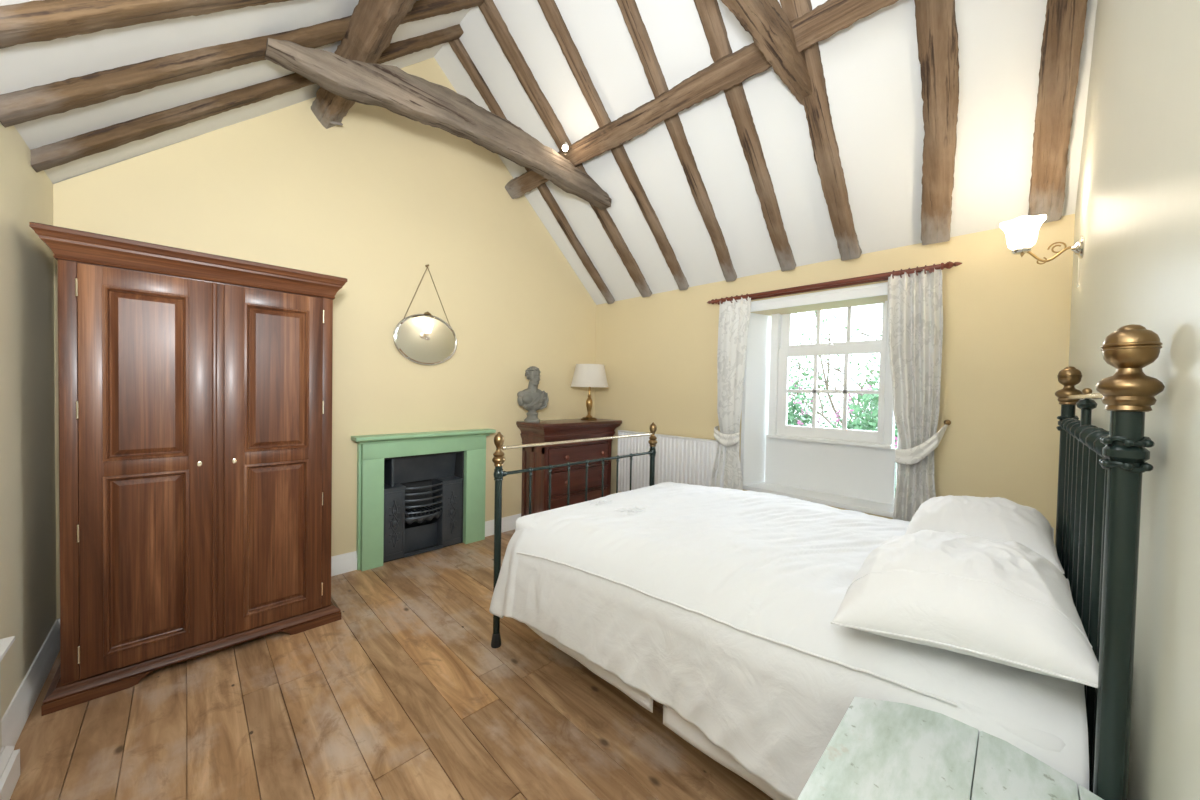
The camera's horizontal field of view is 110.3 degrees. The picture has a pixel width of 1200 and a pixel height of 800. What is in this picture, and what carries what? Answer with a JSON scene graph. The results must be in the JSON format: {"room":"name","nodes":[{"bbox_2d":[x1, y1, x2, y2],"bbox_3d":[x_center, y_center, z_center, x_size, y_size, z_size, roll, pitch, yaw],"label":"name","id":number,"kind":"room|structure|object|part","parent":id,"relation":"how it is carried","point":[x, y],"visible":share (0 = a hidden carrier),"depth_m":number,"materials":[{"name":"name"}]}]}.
{"room":"bedroom","nodes":[
{"label":"bedroom","id":0,"kind":"room"},
{"bbox_2d":[0,122,55,718],"bbox_3d":[-1.661,0.135,0.866,0.200,2.330,4.300,0,2,-45],"label":"wall","id":1,"kind":"structure","parent":0,"point":[27,367],"depth_m":1.71,"materials":[{"name":"yellow paint"}]},
{"bbox_2d":[0,636,19,799],"bbox_3d":[-1.519,1.053,0.913,0.066,0.497,1.375,0,2,-45],"label":"trim","id":2,"kind":"structure","parent":1,"relation":"attached to","point":[9,757],"depth_m":1.36,"materials":[{"name":"white"}]},
{"bbox_2d":[1,619,59,746],"bbox_3d":[-1.499,1.236,0.860,0.020,0.135,3.600,0,2,-45],"label":"baseboard","id":3,"kind":"structure","parent":1,"relation":"attached to","point":[16,715],"depth_m":1.71,"materials":[{"name":"white wood"}]},
{"bbox_2d":[53,57,595,618],"bbox_3d":[-1.566,-0.771,3.600,3.785,4.030,0.500,0,2,-45],"label":"wall","id":4,"kind":"structure","parent":0,"point":[372,200],"depth_m":3.17,"materials":[{"name":"yellow paint"}]},
{"bbox_2d":[56,551,356,622],"bbox_3d":[-2.273,1.184,2.611,1.385,0.135,0.020,0,2,-45],"label":"baseboard","id":5,"kind":"structure","parent":4,"relation":"attached to","point":[347,562],"depth_m":3.02,"materials":[{"name":"white"}]},
{"bbox_2d":[311,0,416,128],"bbox_3d":[-0.614,-1.921,1.610,3.595,0.218,0.217,2,2,45],"label":"purlin","id":6,"kind":"object","parent":4,"relation":"attached to","point":[372,25],"visible":0.68,"depth_m":2.17,"materials":[{"name":"brown wood"}]},
{"bbox_2d":[330,121,342,125],"bbox_3d":[-1.781,-1.869,2.822,0.018,0.043,0.085,2,1,28],"label":"peg","id":7,"kind":"object","parent":6,"relation":"attached to","point":[331,122],"visible":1,"depth_m":2.81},
{"bbox_2d":[393,264,456,365],"bbox_3d":[-1.392,-0.685,3.371,0.516,0.811,0.043,0,2,-45],"label":"oval mirror","id":8,"kind":"object","parent":4,"relation":"attached to","point":[427,339],"visible":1,"depth_m":3.37,"materials":[{"name":"silver glass"}]},
{"bbox_3d":[-1.457,-0.847,3.300,0.185,0.451,0.008,0,2,-43],"label":"chain","id":9,"kind":"part","parent":8,"relation":"part of","materials":[{"name":"gold metal"}]},
{"bbox_3d":[-1.401,-0.486,3.380,0.516,0.412,0.011,0,3,-45],"label":"frame","id":10,"kind":"part","parent":8,"relation":"part of","materials":[{"name":"silver metal"}]},
{"bbox_3d":[-1.400,-0.486,3.379,0.500,0.397,0.006,0,3,-45],"label":"glass","id":11,"kind":"part","parent":8,"relation":"part of","materials":[{"name":"white mirror"}]},
{"bbox_3d":[-1.321,-0.840,3.435,0.008,0.464,0.204,2,2,43],"label":"chain","id":12,"kind":"part","parent":8,"relation":"part of","materials":[{"name":"gold metal"}]},
{"bbox_2d":[485,513,520,536],"bbox_3d":[-0.576,1.182,4.294,1.405,0.135,0.020,0,2,-45],"label":"baseboard","id":13,"kind":"structure","parent":4,"relation":"attached to","point":[508,523],"depth_m":3.96,"materials":[{"name":"white wood"}]},
{"bbox_2d":[10,529,772,799],"bbox_3d":[-0.163,1.326,2.187,3.785,0.051,3.600,0,2,-45],"label":"floor","id":14,"kind":"structure","parent":0,"point":[407,695],"depth_m":1.67,"materials":[{"name":"brown wood"}]},
{"bbox_2d":[29,222,346,715],"bbox_3d":[-2.085,0.279,2.263,1.084,1.966,0.688,0,2,-45],"label":"wardrobe","id":15,"kind":"object","parent":14,"relation":"on","point":[195,388],"visible":1,"depth_m":1.96,"materials":[{"name":"brown wood"}]},
{"bbox_3d":[-2.037,0.307,1.896,0.413,1.748,0.018,0,2,-45],"label":"door","id":16,"kind":"part","parent":15,"relation":"part of","materials":[{"name":"brown wood"}]},
{"bbox_3d":[-2.032,-0.112,1.876,0.264,0.755,0.022,0,2,-45],"label":"raised panel","id":17,"kind":"part","parent":15,"relation":"part of","materials":[{"name":"brown wood"}]},
{"bbox_3d":[-2.048,0.719,1.894,0.264,0.780,0.022,0,2,-45],"label":"raised panel","id":18,"kind":"part","parent":15,"relation":"part of","materials":[{"name":"brown wood"}]},
{"bbox_3d":[-2.067,-0.643,2.244,1.084,0.121,0.688,0,2,-45],"label":"cornice","id":19,"kind":"part","parent":15,"relation":"part of","materials":[{"name":"brown wood"}]},
{"bbox_3d":[-1.878,-0.580,2.053,0.966,0.024,0.028,0,2,-45],"label":"rail","id":20,"kind":"part","parent":15,"relation":"part of","materials":[{"name":"brown wood"}]},
{"bbox_3d":[-1.716,0.307,2.214,0.411,1.748,0.018,0,2,-45],"label":"door","id":21,"kind":"part","parent":15,"relation":"part of","materials":[{"name":"brown wood"}]},
{"bbox_3d":[-1.716,0.719,2.223,0.274,0.780,0.022,0,2,-45],"label":"raised panel","id":22,"kind":"part","parent":15,"relation":"part of","materials":[{"name":"brown wood"}]},
{"bbox_3d":[-1.700,-0.113,2.205,0.274,0.755,0.022,0,2,-45],"label":"raised panel","id":23,"kind":"part","parent":15,"relation":"part of","materials":[{"name":"brown wood"}]},
{"bbox_2d":[351,429,495,570],"bbox_3d":[-1.508,0.752,3.524,1.117,0.990,0.497,0,2,-45],"label":"fireplace","id":24,"kind":"object","parent":14,"relation":"on","point":[418,492],"visible":1,"depth_m":3.41,"materials":[{"name":"green paint"}]},
{"bbox_2d":[383,483,405,561],"bbox_3d":[-1.682,0.956,3.329,0.164,0.560,0.270,0,2,-45],"label":"panel","id":25,"kind":"object","parent":24,"relation":"in","point":[394,493],"depth_m":3.24,"materials":[{"name":"metal"}]},
{"bbox_3d":[-1.506,1.143,3.476,0.301,0.188,0.010,0,2,-45],"label":"ash plate","id":26,"kind":"part","parent":24,"relation":"part of","materials":[{"name":"metal"}]},
{"bbox_3d":[-1.377,0.306,3.391,1.113,0.033,0.125,0,2,-45],"label":"bed mould","id":27,"kind":"part","parent":24,"relation":"part of","materials":[{"name":"green paint"}]},
{"bbox_2d":[351,429,495,440],"bbox_3d":[-1.372,0.277,3.386,1.117,0.028,0.137,0,2,-45],"label":"mantel shelf","id":28,"kind":"object","parent":24,"relation":"attached to","point":[472,432],"depth_m":3.30,"materials":[{"name":"green paint"}]},
{"bbox_3d":[-1.474,0.563,3.513,0.534,0.230,0.050,0,2,-45],"label":"register plate","id":29,"kind":"part","parent":24,"relation":"part of","materials":[{"name":"metal"}]},
{"bbox_2d":[430,476,462,546],"bbox_3d":[-1.351,0.956,3.658,0.183,0.560,0.270,0,2,-45],"label":"panel","id":30,"kind":"object","parent":24,"relation":"in","point":[448,528],"depth_m":3.57,"materials":[{"name":"metal"}]},
{"bbox_2d":[516,418,621,516],"bbox_3d":[-0.294,0.733,4.233,1.040,1.046,0.438,0,2,-45],"label":"dresser","id":31,"kind":"object","parent":14,"relation":"on","point":[543,431],"visible":0.58,"depth_m":4.03,"materials":[{"name":"red wood"}]},
{"bbox_2d":[517,366,548,422],"bbox_3d":[-0.635,-0.055,3.948,0.291,0.529,0.180,1,1,-25],"label":"bust","id":32,"kind":"object","parent":31,"relation":"on","point":[532,399],"visible":1,"depth_m":3.90,"materials":[{"name":"grey stone"}]},
{"bbox_3d":[-0.634,0.810,3.954,0.010,0.790,0.360,0,2,-45],"label":"frame","id":33,"kind":"part","parent":31,"relation":"part of","materials":[{"name":"red wood"}]},
{"bbox_3d":[-0.291,0.338,4.229,1.014,0.187,0.424,0,2,-45],"label":"cornice","id":34,"kind":"part","parent":31,"relation":"part of","materials":[{"name":"red wood"}]},
{"bbox_3d":[-0.210,1.037,4.148,0.794,0.225,0.030,0,2,-45],"label":"drawer","id":35,"kind":"part","parent":31,"relation":"part of","materials":[{"name":"red wood"}]},
{"bbox_3d":[-0.205,0.787,4.143,0.794,0.215,0.030,0,2,-45],"label":"drawer","id":36,"kind":"part","parent":31,"relation":"part of","materials":[{"name":"red wood"}]},
{"bbox_3d":[-0.208,0.910,4.146,0.814,0.014,0.031,0,2,-45],"label":"drawer rail","id":37,"kind":"part","parent":31,"relation":"part of","materials":[{"name":"red wood"}]},
{"bbox_3d":[-0.204,0.665,4.141,0.814,0.014,0.031,0,2,-45],"label":"drawer rail","id":38,"kind":"part","parent":31,"relation":"part of","materials":[{"name":"red wood"}]},
{"bbox_3d":[-0.200,0.550,4.138,0.794,0.200,0.030,0,2,-45],"label":"drawer","id":39,"kind":"part","parent":31,"relation":"part of","materials":[{"name":"red wood"}]},
{"bbox_2d":[571,364,607,419],"bbox_3d":[-0.111,-0.081,4.394,0.400,0.581,0.400,0,2,-45],"label":"table lamp","id":40,"kind":"object","parent":31,"relation":"on","point":[585,375],"visible":1,"depth_m":4.25,"materials":[{"name":"white fabric"}]},
{"bbox_3d":[-0.113,0.017,4.396,0.076,0.334,0.076,0,2,-45],"label":"stem","id":41,"kind":"part","parent":40,"relation":"part of","materials":[{"name":"gold metal"}]},
{"bbox_3d":[-0.107,-0.253,4.391,0.400,0.236,0.400,0,2,-45],"label":"lamp shade","id":42,"kind":"part","parent":40,"relation":"part of","materials":[{"name":"white fabric"}]},
{"bbox_2d":[491,324,1164,799],"bbox_3d":[0.646,0.581,1.916,1.370,1.483,2.114,0,2,-45],"label":"bed","id":43,"kind":"object","parent":14,"relation":"on","point":[1100,470],"visible":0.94,"depth_m":0.73,"materials":[{"name":"grey"}]},
{"bbox_3d":[-0.538,0.804,2.192,0.052,0.920,0.052,0,2,-45],"label":"foot post","id":44,"kind":"part","parent":43,"relation":"part of","materials":[{"name":"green metal"}]},
{"bbox_3d":[-0.068,0.252,2.636,1.260,0.025,0.025,0,2,-45],"label":"brass rail","id":45,"kind":"part","parent":43,"relation":"part of","materials":[{"name":"beige"}]},
{"bbox_3d":[-0.070,0.389,2.639,1.295,0.030,0.030,0,2,-45],"label":"foot rail","id":46,"kind":"part","parent":43,"relation":"part of","materials":[{"name":"green metal"}]},
{"bbox_3d":[0.382,0.803,3.104,0.052,0.920,0.052,0,2,-45],"label":"foot post","id":47,"kind":"part","parent":43,"relation":"part of","materials":[{"name":"green metal"}]},
{"bbox_2d":[526,624,789,799],"bbox_3d":[0.643,1.008,1.928,1.333,0.211,1.955,0,2,-45],"label":"valance","id":48,"kind":"object","parent":43,"relation":"hanging from","point":[672,720],"visible":0.09,"depth_m":1.38,"materials":[{"name":"white fabric"}]},
{"bbox_3d":[-0.142,1.019,1.787,0.920,0.138,0.014,2,2,44],"label":"panel","id":49,"kind":"part","parent":48,"relation":"part of","materials":[{"name":"white fabric"}]},
{"bbox_3d":[0.551,1.053,1.113,0.925,0.151,0.013,2,2,44],"label":"panel","id":50,"kind":"part","parent":48,"relation":"part of","materials":[{"name":"white fabric"}]},
{"bbox_2d":[515,501,1065,751],"bbox_3d":[0.662,0.800,1.901,1.235,0.354,1.922,0,2,-45],"label":"mattress","id":51,"kind":"object","parent":43,"relation":"on","point":[1044,740],"visible":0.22,"depth_m":0.85,"materials":[{"name":"white fabric"}]},
{"bbox_2d":[489,482,1088,799],"bbox_3d":[0.660,0.814,1.944,1.527,0.574,2.010,0,2,-45],"label":"duvet","id":52,"kind":"object","parent":51,"relation":"on","point":[657,586],"visible":0.8,"depth_m":1.35,"materials":[{"name":"white fabric"}]},
{"bbox_2d":[831,530,1098,687],"bbox_3d":[0.986,0.494,1.144,0.450,0.234,0.694,2,2,44],"label":"pillow","id":53,"kind":"object","parent":52,"relation":"on","point":[1001,602],"visible":1,"depth_m":0.94,"materials":[{"name":"white fabric"}]},
{"bbox_2d":[905,495,1064,573],"bbox_3d":[1.458,0.480,1.605,0.604,0.218,0.411,0,2,-45],"label":"pillow","id":54,"kind":"object","parent":52,"relation":"on","point":[993,518],"visible":0.6,"depth_m":1.46,"materials":[{"name":"white fabric"}]},
{"bbox_3d":[1.822,0.669,1.650,0.064,1.305,0.057,0,2,-45],"label":"head post","id":55,"kind":"part","parent":43,"relation":"part of","materials":[{"name":"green metal"}]},
{"bbox_3d":[1.373,0.092,1.182,1.295,0.052,0.051,0,2,-45],"label":"head rail","id":56,"kind":"part","parent":43,"relation":"part of","materials":[{"name":"green metal"}]},
{"bbox_3d":[1.375,-0.010,1.180,1.255,0.015,0.015,0,2,-45],"label":"brass rail","id":57,"kind":"part","parent":43,"relation":"part of","materials":[{"name":"beige"}]},
{"bbox_3d":[1.374,0.044,1.181,0.040,0.095,0.040,0,2,-45],"label":"post","id":58,"kind":"part","parent":43,"relation":"part of","materials":[{"name":"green metal"}]},
{"bbox_3d":[1.376,-0.024,1.180,0.020,0.020,0.020,0,2,-45],"label":"knob","id":59,"kind":"part","parent":43,"relation":"part of","materials":[{"name":"gold metal"}]},
{"bbox_3d":[0.902,0.670,0.738,0.064,1.305,0.057,0,2,-45],"label":"head post","id":60,"kind":"part","parent":43,"relation":"part of","materials":[{"name":"green metal"}]},
{"bbox_2d":[797,697,1102,799],"bbox_3d":[0.584,1.020,0.688,0.590,0.655,0.407,0,2,-45],"label":"bedside table","id":61,"kind":"object","parent":14,"relation":"on","point":[879,749],"visible":1,"depth_m":0.79,"materials":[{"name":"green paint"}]},
{"bbox_2d":[0,0,1097,304],"bbox_3d":[-0.179,-1.825,2.256,4.265,2.092,4.300,0,2,-45],"label":"ceiling","id":62,"kind":"structure","parent":0,"point":[871,66],"depth_m":2.46,"materials":[{"name":"white paint"}]},
{"bbox_2d":[0,0,290,48],"bbox_3d":[-1.150,-1.864,1.838,0.114,1.773,1.974,2,2,43],"label":"rafter","id":63,"kind":"object","parent":62,"relation":"attached to","point":[37,20],"visible":1,"depth_m":1.31,"materials":[{"name":"brown wood"}]},
{"bbox_2d":[0,0,484,127],"bbox_3d":[-1.451,-1.872,2.145,0.114,1.774,1.970,2,2,44],"label":"rafter","id":64,"kind":"object","parent":62,"relation":"attached to","point":[36,102],"visible":0.75,"depth_m":1.74,"materials":[{"name":"brown wood"}]},
{"bbox_2d":[31,24,463,171],"bbox_3d":[-1.759,-1.886,2.455,1.972,1.770,0.097,0,2,-44],"label":"rafter","id":65,"kind":"object","parent":62,"relation":"attached to","point":[67,150],"visible":0.72,"depth_m":2.10,"materials":[{"name":"brown wood"}]},
{"bbox_2d":[448,39,614,303],"bbox_3d":[-0.503,-1.908,3.846,0.089,1.735,1.917,2,2,43],"label":"rafter","id":66,"kind":"object","parent":62,"relation":"attached to","point":[456,45],"visible":0.73,"depth_m":3.84,"materials":[{"name":"brown wood"}]},
{"bbox_2d":[478,0,651,297],"bbox_3d":[-0.165,-1.895,3.507,0.116,1.734,1.918,2,2,45],"label":"rafter","id":67,"kind":"object","parent":62,"relation":"attached to","point":[493,18],"visible":0.79,"depth_m":3.20,"materials":[{"name":"brown wood"}]},
{"bbox_2d":[265,38,611,209],"bbox_3d":[-0.757,-1.759,2.771,2.290,0.283,0.134,0,2,-45],"label":"tie beam","id":68,"kind":"structure","parent":67,"relation":"attached to","point":[415,98],"depth_m":2.47,"materials":[{"name":"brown wood"}]},
{"bbox_2d":[562,142,568,154],"bbox_3d":[-0.261,-1.900,3.149,0.060,0.096,0.060,0,2,-45],"label":"spotlight","id":69,"kind":"object","parent":68,"relation":"attached to","point":[565,148],"visible":1,"depth_m":3.13,"materials":[{"name":"silver metal"}]},
{"bbox_2d":[537,0,688,289],"bbox_3d":[0.150,-1.883,3.187,0.097,1.733,1.918,2,2,44],"label":"rafter","id":70,"kind":"object","parent":62,"relation":"attached to","point":[551,12],"visible":0.94,"depth_m":3.04,"materials":[{"name":"brown wood"}]},
{"bbox_2d":[616,0,736,281],"bbox_3d":[0.499,-1.869,2.836,0.101,1.737,1.918,2,2,43],"label":"rafter","id":71,"kind":"object","parent":62,"relation":"attached to","point":[637,30],"visible":0.94,"depth_m":2.86,"materials":[{"name":"brown wood"}]},
{"bbox_2d":[694,0,795,270],"bbox_3d":[0.811,-1.855,2.522,0.109,1.733,1.919,2,2,44],"label":"rafter","id":72,"kind":"object","parent":62,"relation":"attached to","point":[709,12],"visible":0.9,"depth_m":2.65,"materials":[{"name":"brown wood"}]},
{"bbox_2d":[780,0,861,260],"bbox_3d":[1.099,-1.843,2.229,0.135,1.744,1.922,2,2,45],"label":"rafter","id":73,"kind":"object","parent":62,"relation":"attached to","point":[816,105],"visible":0.8,"depth_m":2.48,"materials":[{"name":"brown wood"}]},
{"bbox_2d":[721,0,811,105],"bbox_3d":[0.413,-1.746,1.605,2.310,0.294,0.103,0,2,-45],"label":"tie beam","id":74,"kind":"structure","parent":73,"relation":"attached to","point":[771,31],"depth_m":2.00,"materials":[{"name":"brown wood"}]},
{"bbox_2d":[914,0,958,244],"bbox_3d":[1.475,-1.828,1.853,0.182,1.744,1.930,2,2,42],"label":"rafter","id":75,"kind":"object","parent":62,"relation":"attached to","point":[936,27],"visible":1,"depth_m":2.10,"materials":[{"name":"brown wood"}]},
{"bbox_2d":[1028,0,1087,222],"bbox_3d":[1.765,-1.816,1.556,0.140,1.740,1.925,2,2,44],"label":"rafter","id":76,"kind":"object","parent":62,"relation":"attached to","point":[1063,33],"visible":0.95,"depth_m":1.90,"materials":[{"name":"brown wood"}]},
{"bbox_2d":[594,214,1074,541],"bbox_3d":[1.198,0.131,3.700,0.280,2.330,4.300,0,2,-45],"label":"wall","id":77,"kind":"structure","parent":0,"point":[1007,315],"depth_m":2.51,"materials":[{"name":"yellow paint"}]},
{"bbox_2d":[617,430,725,491],"bbox_3d":[0.644,0.807,3.995,0.092,0.944,1.294,0,2,-45],"label":"radiator","id":78,"kind":"object","parent":77,"relation":"attached to","point":[678,459],"visible":0.46,"depth_m":3.92,"materials":[{"name":"white metal"}]},
{"bbox_2d":[618,430,717,442],"bbox_3d":[0.642,0.344,3.975,0.062,0.016,1.232,0,2,-45],"label":"grille","id":79,"kind":"object","parent":78,"relation":"attached to","point":[620,432],"depth_m":3.90,"materials":[{"name":"white metal"}]},
{"bbox_2d":[718,277,887,304],"bbox_3d":[1.561,-0.828,3.113,0.027,0.035,1.500,0,2,-45],"label":"batten","id":80,"kind":"object","parent":77,"relation":"attached to","point":[885,278],"visible":0.26,"depth_m":3.04,"materials":[{"name":"brown wood"}]},
{"bbox_2d":[743,482,893,517],"bbox_3d":[1.660,0.743,3.204,0.273,0.036,1.130,0,2,-45],"label":"trim","id":81,"kind":"structure","parent":77,"relation":"attached to","point":[872,507],"depth_m":3.09,"materials":[{"name":"white"}]},
{"bbox_2d":[751,282,887,311],"bbox_3d":[1.594,-0.751,3.078,0.029,0.081,1.180,0,2,-45],"label":"trim","id":82,"kind":"structure","parent":77,"relation":"attached to","point":[879,289],"depth_m":3.04,"materials":[{"name":"white wood"}]},
{"bbox_2d":[740,313,899,484],"bbox_3d":[1.695,-0.029,3.207,0.297,1.520,1.130,0,2,-45],"label":"window reveal","id":83,"kind":"structure","parent":77,"relation":"attached to","point":[755,398],"depth_m":3.54,"materials":[{"name":"white paint"}]},
{"bbox_2d":[766,301,894,448],"bbox_3d":[1.772,-0.214,3.262,0.130,1.090,0.880,0,2,-45],"label":"window","id":84,"kind":"structure","parent":77,"relation":"in","point":[781,349],"depth_m":3.27,"materials":[{"name":"white wood"}]},
{"bbox_3d":[1.778,-0.058,3.274,0.035,0.723,0.756,0,2,-45],"label":"sash","id":85,"kind":"part","parent":84,"relation":"part of","materials":[{"name":"white wood"}]},
{"bbox_3d":[1.812,-0.555,3.288,0.031,0.362,0.756,0,2,-45],"label":"sash","id":86,"kind":"part","parent":84,"relation":"part of","materials":[{"name":"white wood"}]},
{"bbox_2d":[765,437,895,504],"bbox_3d":[1.761,0.529,3.281,0.040,0.396,0.920,0,2,-45],"label":"wall panel","id":87,"kind":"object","parent":77,"relation":"attached to","point":[859,472],"depth_m":3.22,"materials":[{"name":"white paint"}]},
{"bbox_2d":[707,261,961,303],"bbox_3d":[1.546,-0.811,3.063,0.117,0.072,1.688,0,2,-45],"label":"pole","id":88,"kind":"object","parent":77,"relation":"attached to","point":[948,265],"visible":0.93,"depth_m":2.86,"materials":[{"name":"brown wood"}]},
{"bbox_2d":[711,297,750,489],"bbox_3d":[1.073,0.030,3.486,0.104,1.735,0.329,0,2,-37],"label":"curtain","id":89,"kind":"object","parent":88,"relation":"hanging from","point":[734,318],"visible":0.88,"depth_m":3.48,"materials":[{"name":"fabric"}]},
{"bbox_2d":[888,268,947,521],"bbox_3d":[1.955,0.066,2.598,0.326,1.735,0.114,2,2,40],"label":"curtain","id":90,"kind":"object","parent":88,"relation":"hanging from","point":[915,303],"visible":0.89,"depth_m":2.60,"materials":[{"name":"fabric"}]},
{"bbox_2d":[944,420,950,424],"bbox_3d":[2.111,0.138,2.542,0.053,0.036,0.036,0,2,-45],"label":"hook","id":91,"kind":"object","parent":77,"relation":"attached to","point":[947,422],"visible":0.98,"depth_m":2.53,"materials":[{"name":"gold metal"}]},
{"bbox_2d":[1068,0,1199,799],"bbox_3d":[1.213,-0.658,0.796,3.785,4.030,0.200,0,2,-45],"label":"wall","id":92,"kind":"structure","parent":0,"point":[1137,211],"depth_m":0.74,"materials":[{"name":"beige paint"}]},
{"bbox_2d":[505,0,898,198],"bbox_3d":[0.454,-1.895,2.670,3.597,0.223,0.182,2,2,44],"label":"purlin","id":93,"kind":"object","parent":92,"relation":"attached to","point":[828,18],"visible":0.83,"depth_m":2.45,"materials":[{"name":"brown wood"}]},
{"bbox_2d":[1000,214,1084,286],"bbox_3d":[1.999,-0.660,1.903,0.164,0.333,0.266,0,2,-45],"label":"wall sconce","id":94,"kind":"object","parent":92,"relation":"attached to","point":[1021,232],"visible":1,"depth_m":1.90,"materials":[{"name":"white glass"}]},
{"bbox_3d":[1.961,-0.765,1.941,0.164,0.126,0.153,0,2,-45],"label":"lamp shade","id":95,"kind":"part","parent":94,"relation":"part of","materials":[{"name":"white glass"}]},
{"bbox_3d":[2.013,-0.661,1.888,0.010,0.091,0.166,0,2,-45],"label":"arm","id":96,"kind":"part","parent":94,"relation":"part of","materials":[{"name":"gold metal"}]},
{"label":"outside","id":97,"kind":"structure","parent":0,"visible":0},
{"bbox_3d":[13.753,3.932,17.311,36.100,0.150,55.000,0,2,-45],"label":"ground","id":98,"kind":"structure","parent":97,"visible":0},
{"bbox_2d":[787,380,820,426],"bbox_3d":[3.610,1.684,8.581,1.985,4.325,1.908,0,2,-45],"label":"shrub","id":99,"kind":"object","parent":98,"relation":"on","point":[792,418],"visible":0.06,"depth_m":8.25,"materials":[{"name":"green plant"}]},
{"bbox_2d":[787,356,833,427],"bbox_3d":[6.337,0.947,14.995,3.362,5.645,3.814,0,2,-45],"label":"shrub","id":100,"kind":"object","parent":98,"relation":"on","point":[804,374],"visible":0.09,"depth_m":14.05,"materials":[{"name":"green plant"}]},
{"bbox_3d":[6.425,1.706,14.970,1.764,4.133,2.309,0,2,-45],"label":"stem","id":101,"kind":"part","parent":100,"relation":"part of","materials":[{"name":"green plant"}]},
{"bbox_2d":[788,309,881,428],"bbox_3d":[5.292,0.217,10.587,4.038,7.259,5.477,0,2,-45],"label":"tree","id":102,"kind":"object","parent":98,"relation":"on","point":[825,381],"visible":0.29,"depth_m":10.44,"materials":[{"name":"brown plant"}]},
{"bbox_2d":[828,384,897,490],"bbox_3d":[4.843,1.806,7.336,1.953,4.182,1.833,0,2,-45],"label":"shrub","id":103,"kind":"object","parent":98,"relation":"on","point":[854,409],"visible":0.1,"depth_m":7.26,"materials":[{"name":"green plant"}]},
{"bbox_2d":[836,356,895,479],"bbox_3d":[9.000,1.116,12.214,3.379,5.528,3.957,0,2,-45],"label":"shrub","id":104,"kind":"object","parent":98,"relation":"on","point":[875,381],"visible":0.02,"depth_m":12.75,"materials":[{"name":"green plant"}]}
]}

